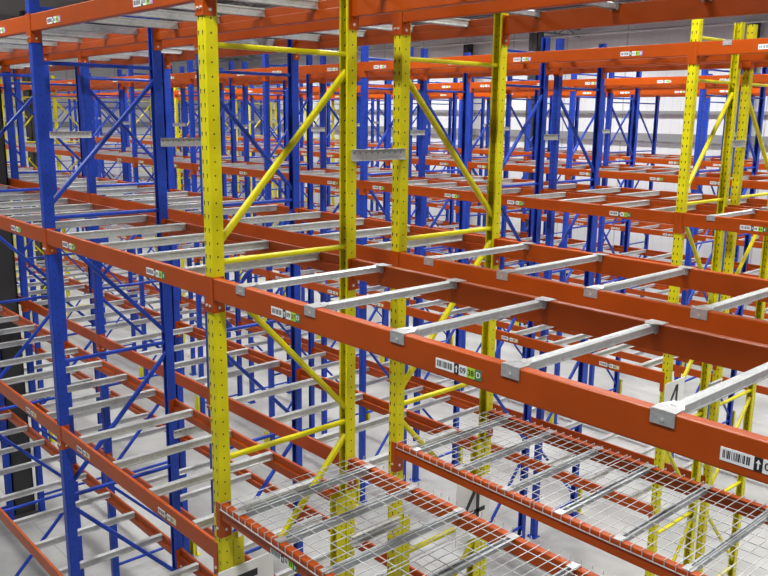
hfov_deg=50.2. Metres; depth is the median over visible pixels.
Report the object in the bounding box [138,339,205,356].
bar
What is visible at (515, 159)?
bar
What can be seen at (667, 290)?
bar
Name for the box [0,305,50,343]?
crossbeam
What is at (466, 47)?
trim
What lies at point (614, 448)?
crossbeam
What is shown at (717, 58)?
crossbeam
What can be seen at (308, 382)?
bar
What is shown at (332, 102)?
frame
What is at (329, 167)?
bar
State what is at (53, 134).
spacer
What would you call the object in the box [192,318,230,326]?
bar
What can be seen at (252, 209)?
bar
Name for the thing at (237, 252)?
bar
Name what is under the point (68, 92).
frame
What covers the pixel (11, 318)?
bar
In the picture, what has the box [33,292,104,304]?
bar
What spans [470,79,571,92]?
crossbeam
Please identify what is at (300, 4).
bar
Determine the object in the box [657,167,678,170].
bar
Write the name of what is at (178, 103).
frame
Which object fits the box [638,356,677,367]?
bar
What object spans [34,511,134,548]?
bar
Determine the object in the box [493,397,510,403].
bar
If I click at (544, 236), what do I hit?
bar
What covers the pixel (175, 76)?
crossbeam
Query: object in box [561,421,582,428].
bar
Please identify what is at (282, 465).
crossbeam
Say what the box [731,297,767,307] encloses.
crossbeam
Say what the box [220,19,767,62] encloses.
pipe
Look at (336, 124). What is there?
frame
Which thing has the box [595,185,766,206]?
crossbeam
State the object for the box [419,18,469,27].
bar
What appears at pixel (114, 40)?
crossbeam
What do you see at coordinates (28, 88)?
crossbeam
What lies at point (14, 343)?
bar
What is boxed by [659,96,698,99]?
crossbeam
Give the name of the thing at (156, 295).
bar
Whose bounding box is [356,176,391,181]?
bar
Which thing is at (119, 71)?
frame
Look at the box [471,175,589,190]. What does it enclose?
crossbeam
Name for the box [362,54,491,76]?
crossbeam
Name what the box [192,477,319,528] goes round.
bar
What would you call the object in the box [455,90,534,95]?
crossbeam
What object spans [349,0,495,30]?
crossbeam
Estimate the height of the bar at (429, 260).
0.054 m
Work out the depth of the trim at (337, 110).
27.60 m
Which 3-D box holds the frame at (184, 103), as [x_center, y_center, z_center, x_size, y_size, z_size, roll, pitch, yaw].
[-3.969,-1.420,18.370,1.100,6.830,0.130,-10,16,-41]
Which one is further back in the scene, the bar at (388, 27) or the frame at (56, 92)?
the frame at (56, 92)
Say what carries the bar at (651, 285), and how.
attached to the crossbeam at (657, 286)
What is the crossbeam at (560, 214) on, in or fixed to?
attached to the frame at (529, 106)
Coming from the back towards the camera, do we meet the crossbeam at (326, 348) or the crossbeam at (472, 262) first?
the crossbeam at (472, 262)
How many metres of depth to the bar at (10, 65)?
12.50 m
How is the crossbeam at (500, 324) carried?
attached to the frame at (470, 148)
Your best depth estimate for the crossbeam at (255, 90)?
22.29 m
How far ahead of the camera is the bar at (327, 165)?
15.22 m
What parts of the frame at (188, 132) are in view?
post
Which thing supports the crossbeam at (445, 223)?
attached to the frame at (455, 80)
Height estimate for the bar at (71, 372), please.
0.058 m
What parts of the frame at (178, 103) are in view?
post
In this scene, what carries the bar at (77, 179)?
attached to the crossbeam at (72, 194)
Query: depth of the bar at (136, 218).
7.16 m
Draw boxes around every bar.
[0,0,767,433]
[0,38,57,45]
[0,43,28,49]
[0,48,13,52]
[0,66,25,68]
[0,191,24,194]
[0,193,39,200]
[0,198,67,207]
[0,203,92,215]
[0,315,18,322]
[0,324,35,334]
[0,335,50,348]
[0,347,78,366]
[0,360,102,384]
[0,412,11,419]
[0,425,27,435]
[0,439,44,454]
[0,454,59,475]
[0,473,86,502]
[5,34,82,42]
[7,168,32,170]
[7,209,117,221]
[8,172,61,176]
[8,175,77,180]
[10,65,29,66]
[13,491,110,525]
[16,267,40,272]
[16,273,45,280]
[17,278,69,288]
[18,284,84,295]
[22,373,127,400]
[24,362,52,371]
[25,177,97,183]
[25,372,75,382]
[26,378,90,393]
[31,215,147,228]
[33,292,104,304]
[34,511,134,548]
[38,261,69,266]
[41,390,110,408]
[42,29,108,38]
[46,389,155,418]
[53,59,90,62]
[54,23,137,34]
[57,180,117,186]
[58,533,162,575]
[59,185,137,190]
[63,264,77,267]
[63,267,85,271]
[64,223,185,239]
[64,272,87,276]
[66,299,124,312]
[68,307,143,322]
[71,276,87,279]
[72,57,110,60]
[73,402,126,418]
[76,412,148,433]
[78,409,192,443]
[80,187,154,194]
[82,278,115,283]
[88,316,160,331]
[90,17,177,29]
[91,55,130,58]
[95,425,165,447]
[97,151,118,152]
[97,152,131,153]
[99,224,130,228]
[99,233,204,249]
[102,281,125,286]
[103,286,138,292]
[106,154,142,154]
[106,191,187,199]
[109,52,148,56]
[109,268,122,271]
[112,429,231,468]
[113,326,193,344]
[114,290,149,296]
[125,9,219,23]
[125,294,159,299]
[132,196,200,204]
[136,233,156,236]
[137,49,182,53]
[137,240,268,260]
[137,300,159,304]
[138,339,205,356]
[145,460,209,484]
[149,451,272,496]
[151,303,188,310]
[162,562,198,575]
[165,46,193,50]
[168,200,244,209]
[169,3,264,17]
[175,160,199,161]
[175,348,248,368]
[177,243,201,247]
[180,308,202,314]
[180,315,204,321]
[180,472,251,501]
[182,252,319,274]
[186,205,277,214]
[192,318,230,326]
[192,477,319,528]
[193,360,279,383]
[221,163,245,165]
[224,158,262,160]
[224,164,263,167]
[224,252,244,255]
[227,38,274,45]
[227,331,266,340]
[228,211,320,223]
[229,0,318,9]
[232,376,321,402]
[236,263,391,295]
[239,159,275,161]
[242,166,281,169]
[243,337,283,347]
[244,514,322,551]
[255,168,288,171]
[261,264,289,269]
[261,343,301,353]
[267,33,319,41]
[270,218,364,231]
[271,392,362,422]
[274,544,361,575]
[276,326,290,330]
[281,269,322,275]
[284,170,325,173]
[284,351,325,363]
[300,164,335,166]
[303,172,338,176]
[304,278,465,317]
[310,360,338,370]
[312,225,410,239]
[313,30,365,36]
[313,166,338,169]
[313,206,335,209]
[313,410,406,442]
[314,338,330,342]
[324,175,370,177]
[325,280,358,286]
[325,367,369,379]
[336,168,379,171]
[355,376,388,388]
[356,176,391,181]
[356,285,386,292]
[358,170,391,172]
[359,24,413,32]
[363,429,456,465]
[365,234,462,249]
[370,214,391,217]
[372,569,386,575]
[379,386,423,400]
[381,361,389,365]
[382,179,427,184]
[390,296,556,344]
[406,395,450,411]
[408,299,447,308]
[412,173,450,177]
[412,182,456,187]
[415,154,444,155]
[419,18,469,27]
[424,242,535,265]
[426,157,450,159]
[426,221,442,224]
[433,378,454,384]
[435,406,478,422]
[437,307,478,315]
[438,224,458,228]
[440,176,483,180]
[442,185,486,190]
[460,387,479,393]
[472,160,487,162]
[472,188,520,193]
[474,178,512,182]
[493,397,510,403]
[496,253,608,280]
[500,232,519,236]
[501,319,668,380]
[502,181,543,186]
[503,158,523,160]
[504,260,518,264]
[506,10,544,18]
[510,163,535,165]
[511,324,552,335]
[521,192,565,198]
[521,235,545,240]
[543,184,576,188]
[544,452,575,465]
[550,334,592,345]
[558,166,585,168]
[560,196,605,202]
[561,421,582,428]
[567,242,585,246]
[570,274,583,277]
[579,187,620,192]
[581,1,622,10]
[583,265,695,298]
[585,245,613,250]
[585,467,616,481]
[587,168,618,170]
[592,344,634,356]
[599,433,619,441]
[601,164,619,166]
[603,200,649,206]
[615,169,646,172]
[615,190,659,196]
[619,222,638,225]
[619,249,645,255]
[625,166,652,168]
[627,482,651,498]
[631,351,643,354]
[633,284,654,289]
[638,224,659,228]
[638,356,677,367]
[638,446,654,454]
[645,253,671,259]
[646,171,676,174]
[649,204,696,211]
[649,362,767,428]
[655,289,668,293]
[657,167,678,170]
[658,194,702,199]
[676,173,706,176]
[680,460,692,469]
[690,287,767,320]
[706,209,759,220]
[710,198,747,204]
[723,39,733,44]
[730,176,749,179]
[744,269,759,274]
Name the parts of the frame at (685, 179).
post, post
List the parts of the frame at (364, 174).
post, post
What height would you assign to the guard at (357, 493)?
0.420 m
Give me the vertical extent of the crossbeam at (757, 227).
0.209 m
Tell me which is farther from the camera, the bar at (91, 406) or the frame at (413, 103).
the frame at (413, 103)
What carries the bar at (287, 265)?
attached to the crossbeam at (258, 271)
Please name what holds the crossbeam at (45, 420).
attached to the frame at (46, 67)
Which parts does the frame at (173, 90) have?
post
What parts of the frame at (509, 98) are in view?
post, post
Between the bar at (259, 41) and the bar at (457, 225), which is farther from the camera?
the bar at (457, 225)
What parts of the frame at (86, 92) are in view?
post, post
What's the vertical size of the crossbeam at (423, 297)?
0.209 m
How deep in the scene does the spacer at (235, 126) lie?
15.68 m
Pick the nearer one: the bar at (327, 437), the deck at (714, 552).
the deck at (714, 552)
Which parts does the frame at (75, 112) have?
post, post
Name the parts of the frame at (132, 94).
post, post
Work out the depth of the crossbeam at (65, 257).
23.01 m
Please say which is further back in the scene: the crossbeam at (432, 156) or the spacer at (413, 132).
the crossbeam at (432, 156)
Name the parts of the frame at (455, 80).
post, post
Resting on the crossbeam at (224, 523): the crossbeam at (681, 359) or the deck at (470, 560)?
the deck at (470, 560)
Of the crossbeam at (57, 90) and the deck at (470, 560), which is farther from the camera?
the crossbeam at (57, 90)
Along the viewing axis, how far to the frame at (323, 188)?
14.31 m
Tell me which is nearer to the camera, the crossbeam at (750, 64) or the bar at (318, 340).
the crossbeam at (750, 64)
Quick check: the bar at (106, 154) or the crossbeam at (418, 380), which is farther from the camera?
the bar at (106, 154)
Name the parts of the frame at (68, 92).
post, post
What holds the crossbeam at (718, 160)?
attached to the frame at (631, 110)
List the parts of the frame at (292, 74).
post, post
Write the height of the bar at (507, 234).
0.058 m
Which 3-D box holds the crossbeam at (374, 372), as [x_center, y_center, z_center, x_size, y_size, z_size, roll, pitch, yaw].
[-0.485,1.354,13.826,0.078,0.209,2.428,-10,16,-41]
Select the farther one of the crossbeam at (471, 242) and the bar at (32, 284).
the bar at (32, 284)
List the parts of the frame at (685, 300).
post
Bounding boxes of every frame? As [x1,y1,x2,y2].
[0,65,84,575]
[0,78,18,291]
[0,356,15,519]
[1,69,50,442]
[2,62,105,512]
[11,77,45,321]
[13,98,37,287]
[25,0,182,575]
[50,79,90,329]
[51,76,86,315]
[52,92,76,232]
[67,90,102,259]
[73,91,105,241]
[79,23,193,575]
[89,73,140,332]
[90,69,137,352]
[93,90,122,268]
[97,91,123,241]
[127,89,157,251]
[127,91,156,253]
[128,66,184,384]
[135,96,161,351]
[173,90,186,266]
[174,87,202,295]
[174,103,182,189]
[179,66,233,375]
[186,101,199,191]
[187,60,244,414]
[194,11,302,575]
[197,0,356,575]
[224,85,241,281]
[224,86,244,275]
[225,102,239,192]
[225,105,232,215]
[240,100,264,225]
[242,62,290,403]
[248,88,273,225]
[250,85,282,294]
[262,54,314,452]
[269,84,285,295]
[274,102,283,225]
[299,83,330,301]
[305,103,326,207]
[319,82,338,311]
[320,56,359,434]
[331,101,338,204]
[356,80,386,324]
[358,45,413,502]
[367,98,373,240]
[376,101,392,218]
[384,79,419,361]
[387,13,508,575]
[409,48,470,481]
[411,103,416,199]
[422,78,457,343]
[426,98,451,255]
[453,81,484,308]
[461,77,490,390]
[481,100,505,266]
[487,37,550,545]
[496,75,539,358]
[519,79,552,325]
[527,38,606,538]
[554,73,606,423]
[554,98,579,282]
[588,72,641,392]
[603,77,633,292]
[629,96,659,296]
[645,19,744,575]
[670,69,729,463]
[684,74,727,366]
[695,24,767,575]
[707,67,767,425]
[729,95,753,313]
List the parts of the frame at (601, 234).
post, post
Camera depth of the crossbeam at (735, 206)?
8.80 m
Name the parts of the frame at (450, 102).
post, post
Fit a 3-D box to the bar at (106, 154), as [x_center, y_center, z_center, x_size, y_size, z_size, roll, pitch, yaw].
[-5.816,-2.975,18.335,0.900,0.058,0.048,-10,16,-41]
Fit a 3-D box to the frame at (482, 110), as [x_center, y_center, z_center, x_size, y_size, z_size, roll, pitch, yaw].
[2.522,-2.595,24.294,1.110,6.830,0.130,-10,16,-41]
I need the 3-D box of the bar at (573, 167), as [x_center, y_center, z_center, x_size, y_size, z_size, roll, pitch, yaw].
[3.527,-2.281,15.564,0.985,0.058,0.048,-10,16,-41]
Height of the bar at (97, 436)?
0.058 m
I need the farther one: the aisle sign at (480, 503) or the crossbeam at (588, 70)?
the crossbeam at (588, 70)
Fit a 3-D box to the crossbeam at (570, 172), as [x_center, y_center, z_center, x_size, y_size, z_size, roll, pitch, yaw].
[4.201,-1.897,14.135,0.078,0.209,2.458,-10,16,-41]
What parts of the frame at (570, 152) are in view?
post, post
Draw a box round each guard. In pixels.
[48,430,55,441]
[139,367,143,380]
[189,540,200,555]
[195,395,199,411]
[264,431,269,448]
[355,478,359,505]
[366,408,369,420]
[380,356,384,362]
[458,446,464,463]
[548,412,553,423]
[577,488,583,514]
[618,379,621,393]
[665,452,670,463]
[731,410,735,426]
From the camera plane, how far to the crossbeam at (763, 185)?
12.78 m
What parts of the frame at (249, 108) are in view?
post, post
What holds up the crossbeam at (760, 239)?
attached to the frame at (707, 105)
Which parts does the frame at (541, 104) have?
post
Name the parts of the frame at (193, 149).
post, post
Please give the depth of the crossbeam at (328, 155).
19.94 m
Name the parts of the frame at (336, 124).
post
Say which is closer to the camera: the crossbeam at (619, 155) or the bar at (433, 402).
the bar at (433, 402)
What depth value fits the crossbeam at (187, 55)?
8.76 m
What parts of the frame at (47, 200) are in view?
post, post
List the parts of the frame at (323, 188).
post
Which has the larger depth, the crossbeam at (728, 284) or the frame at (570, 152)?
the frame at (570, 152)
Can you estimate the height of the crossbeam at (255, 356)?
0.209 m
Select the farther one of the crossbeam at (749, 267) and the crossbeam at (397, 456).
the crossbeam at (749, 267)
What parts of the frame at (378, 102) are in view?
post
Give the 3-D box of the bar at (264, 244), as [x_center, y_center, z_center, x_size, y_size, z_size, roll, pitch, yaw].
[-1.238,-0.257,5.715,1.012,0.058,0.048,-10,16,-41]
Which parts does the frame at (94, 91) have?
post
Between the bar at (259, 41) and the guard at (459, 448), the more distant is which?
the guard at (459, 448)
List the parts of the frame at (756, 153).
post, post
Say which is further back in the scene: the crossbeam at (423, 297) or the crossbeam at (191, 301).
the crossbeam at (191, 301)
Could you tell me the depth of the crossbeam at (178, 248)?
16.37 m
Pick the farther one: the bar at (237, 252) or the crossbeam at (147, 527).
the bar at (237, 252)
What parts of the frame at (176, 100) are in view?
post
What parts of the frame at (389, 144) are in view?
post, post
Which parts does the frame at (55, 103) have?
post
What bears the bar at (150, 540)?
attached to the crossbeam at (147, 527)
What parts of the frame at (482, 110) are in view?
post, post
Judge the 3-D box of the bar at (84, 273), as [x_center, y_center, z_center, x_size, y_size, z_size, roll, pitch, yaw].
[-7.864,-0.359,21.175,0.900,0.058,0.048,-10,16,-41]
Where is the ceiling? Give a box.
[0,0,651,39]
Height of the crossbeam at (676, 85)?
0.209 m
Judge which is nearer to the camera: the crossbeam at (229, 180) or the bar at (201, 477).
the bar at (201, 477)
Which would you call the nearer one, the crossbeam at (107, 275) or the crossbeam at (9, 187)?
the crossbeam at (9, 187)
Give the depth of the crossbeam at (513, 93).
22.12 m
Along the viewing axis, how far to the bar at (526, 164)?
16.45 m
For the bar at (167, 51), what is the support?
attached to the crossbeam at (84, 54)
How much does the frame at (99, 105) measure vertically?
6.830 m
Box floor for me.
[0,223,767,575]
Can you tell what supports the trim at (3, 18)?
attached to the wall at (667, 123)
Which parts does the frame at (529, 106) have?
post, post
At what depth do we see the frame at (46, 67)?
9.18 m
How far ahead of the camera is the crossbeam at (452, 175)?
13.56 m
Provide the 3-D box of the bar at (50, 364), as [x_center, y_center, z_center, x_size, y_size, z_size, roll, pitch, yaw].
[-5.779,1.314,13.370,1.012,0.058,0.048,-10,16,-41]
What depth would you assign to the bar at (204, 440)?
6.41 m
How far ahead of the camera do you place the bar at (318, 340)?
15.18 m
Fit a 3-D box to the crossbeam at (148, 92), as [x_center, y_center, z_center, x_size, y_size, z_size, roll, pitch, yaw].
[-7.675,-6.309,26.723,0.078,0.209,3.598,-10,16,-41]
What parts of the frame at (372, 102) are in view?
post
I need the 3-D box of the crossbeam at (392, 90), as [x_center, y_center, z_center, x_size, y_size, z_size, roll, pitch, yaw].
[0.009,-4.758,19.805,0.078,0.209,2.458,-10,16,-41]
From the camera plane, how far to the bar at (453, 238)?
6.26 m
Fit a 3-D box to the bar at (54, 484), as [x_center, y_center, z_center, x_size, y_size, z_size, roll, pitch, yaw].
[-3.818,2.232,9.133,1.012,0.058,0.048,-10,16,-41]
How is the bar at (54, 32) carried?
attached to the crossbeam at (18, 25)
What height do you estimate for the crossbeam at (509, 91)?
0.209 m
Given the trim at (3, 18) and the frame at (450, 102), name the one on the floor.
the frame at (450, 102)
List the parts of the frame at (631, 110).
post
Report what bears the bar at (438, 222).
attached to the crossbeam at (445, 223)
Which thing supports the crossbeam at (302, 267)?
attached to the frame at (265, 57)
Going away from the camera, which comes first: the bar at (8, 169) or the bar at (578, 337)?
the bar at (578, 337)
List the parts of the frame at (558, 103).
post, post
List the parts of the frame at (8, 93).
post, post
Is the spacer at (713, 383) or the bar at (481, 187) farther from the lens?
the bar at (481, 187)
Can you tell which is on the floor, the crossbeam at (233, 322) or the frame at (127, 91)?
the frame at (127, 91)
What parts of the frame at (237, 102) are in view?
post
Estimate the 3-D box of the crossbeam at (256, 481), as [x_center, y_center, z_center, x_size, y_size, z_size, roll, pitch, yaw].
[-1.782,2.193,9.781,0.086,0.209,2.578,-10,16,-41]
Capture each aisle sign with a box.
[218,552,273,575]
[455,472,490,546]
[664,376,684,401]
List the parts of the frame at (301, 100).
post, post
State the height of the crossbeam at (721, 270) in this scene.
0.209 m
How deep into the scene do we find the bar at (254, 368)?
8.52 m
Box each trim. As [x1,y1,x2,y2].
[0,17,338,50]
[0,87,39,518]
[3,105,197,109]
[5,122,229,126]
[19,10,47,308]
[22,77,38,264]
[96,1,271,27]
[173,35,492,61]
[218,55,252,60]
[238,109,767,114]
[240,122,767,145]
[262,0,643,38]
[462,44,472,80]
[477,16,579,37]
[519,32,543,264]
[748,23,760,72]
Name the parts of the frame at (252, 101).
post, post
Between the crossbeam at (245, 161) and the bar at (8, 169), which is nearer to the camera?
the bar at (8, 169)
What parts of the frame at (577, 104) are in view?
post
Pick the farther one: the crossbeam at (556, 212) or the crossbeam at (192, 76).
the crossbeam at (556, 212)
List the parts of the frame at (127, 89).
post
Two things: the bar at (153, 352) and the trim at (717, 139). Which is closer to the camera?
the bar at (153, 352)
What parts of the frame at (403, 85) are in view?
post, post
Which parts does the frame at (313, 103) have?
post, post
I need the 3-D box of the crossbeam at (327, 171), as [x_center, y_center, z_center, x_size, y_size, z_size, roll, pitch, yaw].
[-0.448,-1.748,13.171,0.078,0.209,2.428,-10,16,-41]
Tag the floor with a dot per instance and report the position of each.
(13, 554)
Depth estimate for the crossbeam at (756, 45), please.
7.56 m
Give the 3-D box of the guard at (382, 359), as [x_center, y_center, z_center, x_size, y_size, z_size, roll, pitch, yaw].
[-0.055,1.667,19.478,0.092,0.420,0.170,-10,16,-41]
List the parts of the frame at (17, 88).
post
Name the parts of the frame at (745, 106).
post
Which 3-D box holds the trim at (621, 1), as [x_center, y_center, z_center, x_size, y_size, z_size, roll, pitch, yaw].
[2.943,-7.804,23.061,0.090,0.300,48.006,-10,16,-41]
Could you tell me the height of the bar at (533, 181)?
0.058 m
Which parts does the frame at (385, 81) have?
post, post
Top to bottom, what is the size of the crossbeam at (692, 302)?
0.209 m
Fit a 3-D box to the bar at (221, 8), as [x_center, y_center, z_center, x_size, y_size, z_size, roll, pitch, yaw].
[-1.219,-1.851,5.379,1.012,0.058,0.048,-10,16,-41]
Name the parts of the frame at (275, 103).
post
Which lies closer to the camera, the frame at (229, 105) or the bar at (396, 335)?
the bar at (396, 335)
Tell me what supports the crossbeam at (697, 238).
attached to the frame at (707, 105)
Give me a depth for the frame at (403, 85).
5.97 m
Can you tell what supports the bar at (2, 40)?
attached to the crossbeam at (114, 40)
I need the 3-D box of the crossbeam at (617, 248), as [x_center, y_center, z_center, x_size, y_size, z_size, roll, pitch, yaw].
[4.146,-0.945,17.684,0.078,0.209,2.458,-10,16,-41]
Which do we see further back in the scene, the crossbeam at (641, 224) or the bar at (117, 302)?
the crossbeam at (641, 224)
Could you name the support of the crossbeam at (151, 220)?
attached to the frame at (46, 67)
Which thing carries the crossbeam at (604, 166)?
attached to the frame at (756, 153)
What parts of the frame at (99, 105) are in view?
post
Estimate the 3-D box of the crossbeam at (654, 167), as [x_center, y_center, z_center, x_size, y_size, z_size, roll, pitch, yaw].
[5.810,-2.178,15.554,0.078,0.209,2.458,-10,16,-41]
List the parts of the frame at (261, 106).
post, post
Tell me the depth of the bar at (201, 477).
5.98 m
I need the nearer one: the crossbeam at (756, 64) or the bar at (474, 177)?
the crossbeam at (756, 64)
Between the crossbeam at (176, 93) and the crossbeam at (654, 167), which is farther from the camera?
the crossbeam at (176, 93)
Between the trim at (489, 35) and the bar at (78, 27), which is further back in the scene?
the trim at (489, 35)
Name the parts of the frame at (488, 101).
post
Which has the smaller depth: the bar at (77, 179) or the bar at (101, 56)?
the bar at (101, 56)
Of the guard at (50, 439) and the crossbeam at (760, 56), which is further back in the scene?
the guard at (50, 439)
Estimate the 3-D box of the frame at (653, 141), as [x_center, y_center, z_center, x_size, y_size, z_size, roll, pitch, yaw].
[6.704,-1.958,21.509,1.110,6.830,0.130,-10,16,-41]
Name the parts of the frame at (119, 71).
post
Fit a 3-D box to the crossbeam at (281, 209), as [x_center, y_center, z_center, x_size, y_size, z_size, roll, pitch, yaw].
[-1.745,-0.908,9.126,0.086,0.209,2.578,-10,16,-41]
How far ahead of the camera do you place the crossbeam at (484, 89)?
17.95 m
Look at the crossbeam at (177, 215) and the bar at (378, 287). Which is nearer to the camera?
the crossbeam at (177, 215)
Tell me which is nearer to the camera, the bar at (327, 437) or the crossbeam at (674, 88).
the bar at (327, 437)
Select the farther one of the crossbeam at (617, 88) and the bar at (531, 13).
the crossbeam at (617, 88)
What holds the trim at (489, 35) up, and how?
attached to the wall at (95, 72)
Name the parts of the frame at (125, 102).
post, post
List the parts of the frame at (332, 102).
post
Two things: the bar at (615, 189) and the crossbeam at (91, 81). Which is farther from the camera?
the crossbeam at (91, 81)
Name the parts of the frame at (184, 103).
post, post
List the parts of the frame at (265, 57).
post, post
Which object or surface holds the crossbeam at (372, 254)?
attached to the frame at (292, 74)
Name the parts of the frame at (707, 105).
post, post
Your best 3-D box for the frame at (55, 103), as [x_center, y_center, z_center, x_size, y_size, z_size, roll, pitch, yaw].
[-8.843,-2.595,23.662,1.100,6.830,0.130,-10,16,-41]
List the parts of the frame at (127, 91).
post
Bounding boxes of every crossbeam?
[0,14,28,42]
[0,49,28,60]
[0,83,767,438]
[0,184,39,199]
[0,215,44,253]
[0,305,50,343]
[0,380,59,447]
[0,406,59,461]
[0,508,62,575]
[1,87,31,93]
[2,51,79,71]
[11,82,31,87]
[12,179,88,201]
[15,66,74,78]
[16,145,36,151]
[21,297,97,350]
[23,166,81,177]
[27,0,199,42]
[30,265,88,293]
[32,400,104,456]
[37,348,95,389]
[43,27,147,60]
[43,228,208,311]
[50,79,75,83]
[50,86,75,88]
[50,89,75,91]
[54,197,155,226]
[55,149,80,156]
[58,424,217,573]
[62,259,87,271]
[64,256,87,266]
[64,340,164,407]
[73,463,171,554]
[77,56,148,74]
[79,36,196,62]
[85,176,154,193]
[88,193,202,225]
[90,76,128,86]
[90,83,117,86]
[92,87,117,89]
[92,288,160,323]
[94,92,117,98]
[94,154,132,166]
[96,137,120,142]
[97,334,208,408]
[98,386,165,431]
[99,227,136,239]
[101,268,138,282]
[104,453,213,536]
[106,274,128,286]
[120,82,148,89]
[124,86,145,91]
[127,91,174,97]
[129,72,187,86]
[129,139,176,148]
[131,285,159,298]
[133,157,191,173]
[137,237,194,261]
[144,284,188,302]
[153,0,338,50]
[161,218,338,271]
[164,39,286,68]
[169,398,338,500]
[170,78,228,87]
[170,189,288,215]
[174,84,196,87]
[174,90,196,97]
[175,320,290,376]
[176,547,215,575]
[180,300,235,325]
[180,435,292,509]
[181,81,242,87]
[183,156,244,162]
[188,68,262,83]
[189,299,248,323]
[191,163,264,177]
[195,257,266,280]
[197,13,396,53]
[199,0,215,15]
[203,215,393,265]
[208,276,767,484]
[209,389,390,503]
[214,533,274,575]
[216,500,335,575]
[221,81,282,89]
[224,88,262,93]
[224,96,248,100]
[225,137,249,141]
[226,146,263,152]
[227,178,250,185]
[232,74,305,85]
[234,162,306,170]
[236,253,307,269]
[238,321,307,351]
[243,78,320,85]
[245,161,320,169]
[248,319,321,349]
[249,95,304,100]
[255,138,304,143]
[263,62,361,80]
[265,171,360,194]
[267,270,360,307]
[269,86,319,94]
[270,149,319,159]
[273,268,307,275]
[286,77,360,87]
[287,160,359,168]
[293,17,493,59]
[295,208,484,250]
[296,368,477,450]
[298,504,426,575]
[305,95,338,99]
[305,140,338,145]
[306,188,338,194]
[309,70,393,82]
[310,169,389,181]
[311,268,390,290]
[311,347,389,381]
[321,74,420,83]
[321,168,418,178]
[322,344,414,382]
[326,84,387,93]
[326,152,386,165]
[327,280,380,293]
[329,205,382,215]
[348,257,767,371]
[348,456,599,575]
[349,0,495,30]
[357,90,392,92]
[357,215,414,224]
[361,180,486,202]
[361,294,481,334]
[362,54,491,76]
[367,195,391,201]
[368,73,462,85]
[368,94,392,97]
[368,144,392,148]
[368,167,459,178]
[387,158,457,166]
[388,83,462,93]
[390,213,448,225]
[391,440,706,575]
[394,251,767,344]
[397,0,617,35]
[405,381,478,413]
[406,295,527,323]
[408,178,533,195]
[409,299,455,315]
[410,63,540,79]
[410,248,454,261]
[411,200,456,212]
[412,146,457,150]
[413,93,459,99]
[415,376,537,424]
[419,177,549,190]
[421,68,556,79]
[424,225,501,237]
[427,198,477,206]
[432,156,485,159]
[436,88,490,90]
[452,222,527,237]
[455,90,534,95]
[455,259,514,268]
[457,206,522,221]
[458,148,525,157]
[460,92,528,99]
[463,312,557,340]
[467,68,596,82]
[467,162,566,179]
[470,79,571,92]
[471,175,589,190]
[472,155,531,160]
[480,204,543,214]
[484,258,518,264]
[486,410,767,524]
[491,443,652,517]
[493,238,767,302]
[495,329,664,391]
[501,195,678,232]
[502,0,767,44]
[502,237,597,252]
[506,86,595,89]
[507,42,692,64]
[507,161,589,169]
[508,88,608,93]
[523,214,598,227]
[526,152,602,160]
[529,91,606,98]
[531,233,623,251]
[533,322,701,367]
[535,159,629,166]
[538,88,634,94]
[538,419,705,483]
[539,272,594,284]
[540,190,716,214]
[543,268,616,281]
[546,55,730,74]
[546,212,620,224]
[549,152,625,158]
[550,189,732,206]
[556,61,746,75]
[556,212,621,219]
[557,335,676,376]
[567,168,693,189]
[572,75,702,90]
[579,96,655,100]
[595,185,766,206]
[598,251,710,269]
[599,166,719,177]
[600,284,680,302]
[602,62,767,78]
[604,84,728,92]
[604,166,719,173]
[604,224,694,240]
[609,86,727,92]
[609,156,700,168]
[613,89,707,97]
[620,280,706,297]
[624,221,712,235]
[627,247,739,268]
[629,155,719,162]
[631,220,710,229]
[633,94,725,97]
[633,165,751,174]
[639,86,759,93]
[654,154,719,158]
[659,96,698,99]
[676,365,767,394]
[677,212,767,235]
[688,299,767,318]
[691,38,767,64]
[693,177,767,189]
[694,235,762,248]
[701,161,766,169]
[702,74,767,88]
[707,88,767,97]
[721,270,758,276]
[724,206,767,220]
[730,175,767,180]
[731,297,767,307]
[733,205,759,208]
[736,233,762,241]
[738,53,767,68]
[746,60,767,69]
[746,263,759,271]
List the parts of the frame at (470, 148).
post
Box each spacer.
[49,131,91,137]
[123,121,130,124]
[160,138,200,146]
[173,123,184,125]
[173,425,203,438]
[234,125,246,128]
[311,127,325,131]
[350,516,400,546]
[352,148,407,160]
[410,130,424,134]
[534,335,548,340]
[544,134,559,139]
[708,378,721,387]
[732,140,746,146]
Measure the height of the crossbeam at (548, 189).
0.209 m
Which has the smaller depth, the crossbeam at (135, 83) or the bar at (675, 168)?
the bar at (675, 168)
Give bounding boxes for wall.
[0,57,232,237]
[233,14,767,312]
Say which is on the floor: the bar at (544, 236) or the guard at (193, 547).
the guard at (193, 547)
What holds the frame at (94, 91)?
on the floor
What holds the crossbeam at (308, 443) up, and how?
attached to the frame at (292, 74)
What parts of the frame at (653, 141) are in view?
post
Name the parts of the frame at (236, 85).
post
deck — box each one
[219,453,490,575]
[383,518,603,575]
[396,408,627,507]
[532,456,767,575]
[747,559,767,575]
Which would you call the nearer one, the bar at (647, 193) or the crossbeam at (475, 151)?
the bar at (647, 193)
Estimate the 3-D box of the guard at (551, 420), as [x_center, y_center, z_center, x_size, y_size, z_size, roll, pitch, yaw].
[3.235,2.460,15.906,0.092,0.420,0.170,-10,16,-41]
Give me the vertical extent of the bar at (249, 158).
0.058 m
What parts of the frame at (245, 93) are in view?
post, post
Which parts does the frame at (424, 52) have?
post, post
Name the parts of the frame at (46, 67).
post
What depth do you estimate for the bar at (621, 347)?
9.37 m
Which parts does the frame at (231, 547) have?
post, post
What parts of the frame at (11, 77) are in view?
post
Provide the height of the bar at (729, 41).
0.054 m
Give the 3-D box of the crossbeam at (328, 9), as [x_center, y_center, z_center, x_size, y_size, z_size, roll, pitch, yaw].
[-1.067,-1.899,5.966,0.086,0.209,2.563,-10,16,-41]

